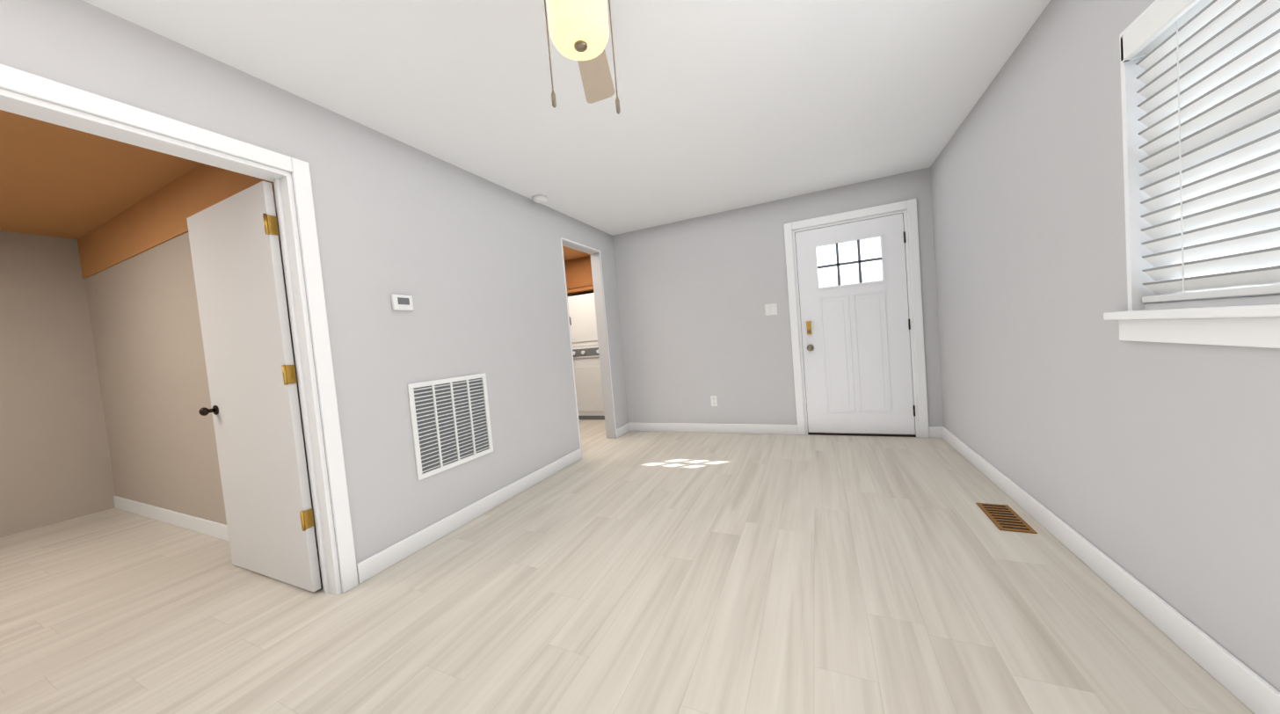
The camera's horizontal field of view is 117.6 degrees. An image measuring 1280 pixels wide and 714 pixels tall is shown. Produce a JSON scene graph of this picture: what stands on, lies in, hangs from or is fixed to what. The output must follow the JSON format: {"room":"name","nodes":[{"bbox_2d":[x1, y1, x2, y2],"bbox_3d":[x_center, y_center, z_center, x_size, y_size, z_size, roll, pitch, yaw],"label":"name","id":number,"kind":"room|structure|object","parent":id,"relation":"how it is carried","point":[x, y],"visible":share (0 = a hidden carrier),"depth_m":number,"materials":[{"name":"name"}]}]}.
{"room":"living room","nodes":[
{"label":"living room","id":0,"kind":"room"},
{"bbox_2d":[0,230,112,537],"bbox_3d":[-5.799,0.318,1.709,0.120,2.440,4.280,-4,3,25],"label":"wall","id":1,"kind":"structure","parent":0,"point":[53,469],"depth_m":3.28,"materials":[{"name":"paint"}]},
{"bbox_2d":[73,163,318,548],"bbox_3d":[-3.257,0.056,2.821,3.600,2.440,0.130,-4,3,25],"label":"wall","id":2,"kind":"structure","parent":0,"point":[105,396],"depth_m":2.94,"materials":[{"name":"paint"}]},
{"bbox_2d":[113,495,320,568],"bbox_3d":[-3.185,1.223,2.813,3.600,0.105,0.016,-4,3,25],"label":"baseboard","id":3,"kind":"structure","parent":2,"relation":"attached to","point":[209,527],"depth_m":2.98,"materials":[{"name":"white wood"}]},
{"bbox_2d":[0,0,628,590],"bbox_3d":[-1.797,-0.013,1.543,0.120,2.440,7.320,-4,3,25],"label":"wall","id":4,"kind":"structure","parent":0,"point":[471,264],"depth_m":2.24,"materials":[{"name":"grey paint"}]},
{"bbox_2d":[0,63,358,595],"bbox_3d":[-1.802,0.150,1.487,0.138,2.120,1.050,-4,3,25],"label":"door frame","id":5,"kind":"structure","parent":4,"relation":"attached to","point":[26,83],"depth_m":1.85,"materials":[{"name":"white wood"}]},
{"bbox_2d":[186,181,321,592],"bbox_3d":[-2.098,0.192,2.043,0.871,2.015,0.105,-4,3,25],"label":"bedroom door","id":6,"kind":"structure","parent":4,"relation":"in","point":[242,303],"depth_m":2.02,"materials":[{"name":"paint"}]},
{"bbox_2d":[391,294,413,310],"bbox_3d":[-1.398,-0.320,2.284,0.025,0.090,0.120,-4,3,25],"label":"thermostat","id":7,"kind":"object","parent":4,"relation":"attached to","point":[402,302],"visible":1,"depth_m":2.27,"materials":[{"name":"white plastic"}]},
{"bbox_2d":[407,372,493,479],"bbox_3d":[-1.226,0.427,2.569,0.012,0.580,0.590,-4,3,25],"label":"air vent","id":8,"kind":"object","parent":4,"relation":"in","point":[450,422],"visible":1,"depth_m":2.53,"materials":[{"name":"white plastic"}]},
{"bbox_2d":[356,447,581,583],"bbox_3d":[-1.018,1.034,2.933,0.016,0.105,2.083,-4,3,25],"label":"baseboard","id":9,"kind":"structure","parent":4,"relation":"attached to","point":[383,559],"depth_m":2.49,"materials":[{"name":"white wood"}]},
{"bbox_2d":[560,237,617,451],"bbox_3d":[-0.579,-0.105,4.209,0.124,2.192,0.764,-4,3,25],"label":"trim","id":10,"kind":"structure","parent":4,"relation":"attached to","point":[603,341],"depth_m":4.52,"materials":[{"name":"grey paint"}]},
{"bbox_2d":[616,421,630,437],"bbox_3d":[-0.209,0.890,4.718,0.016,0.105,0.318,-4,3,25],"label":"baseboard","id":11,"kind":"structure","parent":4,"relation":"attached to","point":[625,428],"depth_m":4.71,"materials":[{"name":"white wood"}]},
{"bbox_2d":[0,0,1050,261],"bbox_3d":[-1.777,-1.310,2.227,7.180,0.080,8.770,-4,3,25],"label":"ceiling","id":12,"kind":"structure","parent":0,"point":[730,104],"depth_m":2.08,"materials":[{"name":"white paint"}]},
{"bbox_2d":[532,194,547,203],"bbox_3d":[-0.873,-1.375,3.392,0.128,0.040,0.128,-4,3,25],"label":"smoke detector","id":13,"kind":"object","parent":12,"relation":"attached to","point":[540,199],"visible":1,"depth_m":3.35,"materials":[{"name":"white plastic"}]},
{"bbox_2d":[544,0,620,114],"bbox_3d":[-0.094,-1.056,1.175,0.960,0.620,1.023,-4,3,25],"label":"ceiling fan","id":14,"kind":"object","parent":12,"relation":"hanging from","point":[578,31],"visible":1,"depth_m":1.18,"materials":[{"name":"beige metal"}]},
{"bbox_2d":[0,419,1254,713],"bbox_3d":[-1.433,1.189,2.312,8.400,0.080,9.600,-4,3,25],"label":"floor","id":15,"kind":"structure","parent":0,"point":[658,572],"depth_m":1.66,"materials":[{"name":"wood"}]},
{"bbox_2d":[567,292,604,419],"bbox_3d":[-0.645,-0.017,6.054,0.700,1.870,0.735,-4,3,25],"label":"dryer","id":16,"kind":"object","parent":15,"relation":"on","point":[583,324],"visible":0.42,"depth_m":5.77,"materials":[{"name":"white metal"}]},
{"bbox_2d":[975,502,1037,533],"bbox_3d":[1.973,0.866,2.103,0.145,0.008,0.330,-4,3,25],"label":"floor vent","id":17,"kind":"object","parent":15,"relation":"in","point":[1004,517],"visible":1,"depth_m":2.08,"materials":[{"name":"brown metal"}]},
{"bbox_2d":[612,167,943,436],"bbox_3d":[1.195,-0.382,4.253,3.340,2.440,0.120,-4,3,25],"label":"wall","id":18,"kind":"structure","parent":0,"point":[699,327],"depth_m":4.29,"materials":[{"name":"grey paint"}]},
{"bbox_2d":[710,395,717,406],"bbox_3d":[0.841,0.500,4.414,0.072,0.118,0.010,-4,3,25],"label":"electrical outlet","id":19,"kind":"object","parent":18,"relation":"attached to","point":[714,400],"visible":1,"depth_m":4.41,"materials":[{"name":"white plastic"}]},
{"bbox_2d":[630,421,797,434],"bbox_3d":[0.754,0.819,4.475,1.975,0.105,0.016,-4,3,25],"label":"baseboard","id":20,"kind":"structure","parent":18,"relation":"attached to","point":[690,427],"depth_m":4.41,"materials":[{"name":"white wood"}]},
{"bbox_2d":[764,303,777,315],"bbox_3d":[1.380,-0.501,4.085,0.120,0.120,0.015,-4,3,25],"label":"switch plate","id":21,"kind":"object","parent":18,"relation":"attached to","point":[770,309],"visible":1,"depth_m":4.09,"materials":[{"name":"white plastic"}]},
{"bbox_2d":[795,213,915,434],"bbox_3d":[2.081,-0.267,3.781,0.930,2.059,0.121,-4,3,25],"label":"exterior door","id":22,"kind":"structure","parent":18,"relation":"in","point":[856,349],"depth_m":3.79,"materials":[{"name":"white wood"}]},
{"bbox_2d":[783,198,929,437],"bbox_3d":[2.100,-0.312,3.838,1.130,2.185,0.140,-4,3,25],"label":"door frame","id":23,"kind":"structure","parent":18,"relation":"attached to","point":[912,265],"depth_m":3.63,"materials":[{"name":"white wood"}]},
{"bbox_2d":[930,0,1279,691],"bbox_3d":[1.259,-0.215,0.209,0.120,2.440,7.440,-4,3,25],"label":"wall","id":24,"kind":"structure","parent":0,"point":[1153,468],"depth_m":1.56,"materials":[{"name":"grey paint"}]},
{"bbox_2d":[936,426,1279,713],"bbox_3d":[1.284,0.952,0.292,0.040,0.105,7.200,-4,3,25],"label":"baseboard","id":25,"kind":"structure","parent":24,"relation":"attached to","point":[1246,686],"depth_m":1.34,"materials":[{"name":"white wood"}]},
{"bbox_2d":[1103,0,1279,348],"bbox_3d":[1.305,-0.511,0.406,0.165,1.055,2.140,-4,3,25],"label":"window","id":26,"kind":"structure","parent":24,"relation":"in","point":[1134,168],"depth_m":1.27,"materials":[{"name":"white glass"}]},
{"bbox_2d":[1120,0,1279,302],"bbox_3d":[1.291,-0.563,0.408,0.078,0.904,2.012,-4,3,25],"label":"window blinds","id":27,"kind":"object","parent":26,"relation":"attached to","point":[1210,78],"visible":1,"depth_m":1.09,"materials":[{"name":"white plastic"}]},
{"bbox_3d":[-1.240,-0.183,4.431,1.490,2.440,4.490,-4,3,25],"label":"wall","id":28,"kind":"structure","parent":0,"visible":0},
{"bbox_2d":[564,255,593,296],"bbox_3d":[-0.584,-1.272,5.994,1.210,0.505,0.690,-4,3,25],"label":"cabinet","id":29,"kind":"object","parent":28,"relation":"attached to","point":[578,275],"visible":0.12,"depth_m":5.86,"materials":[{"name":"brown wood"}]},
{"label":"outside","id":30,"kind":"structure","parent":0,"visible":0},
{"bbox_2d":[818,269,882,287],"bbox_3d":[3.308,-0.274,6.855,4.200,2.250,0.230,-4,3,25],"label":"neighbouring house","id":31,"kind":"structure","parent":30,"point":[848,276],"depth_m":6.56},
{"bbox_2d":[816,237,1271,277],"bbox_3d":[1.395,-1.574,1.661,8.000,7.000,14.350,-4,3,25],"label":"sky","id":32,"kind":"structure","parent":30,"point":[841,255],"depth_m":8.10,"materials":[{"name":"white"}]}
]}

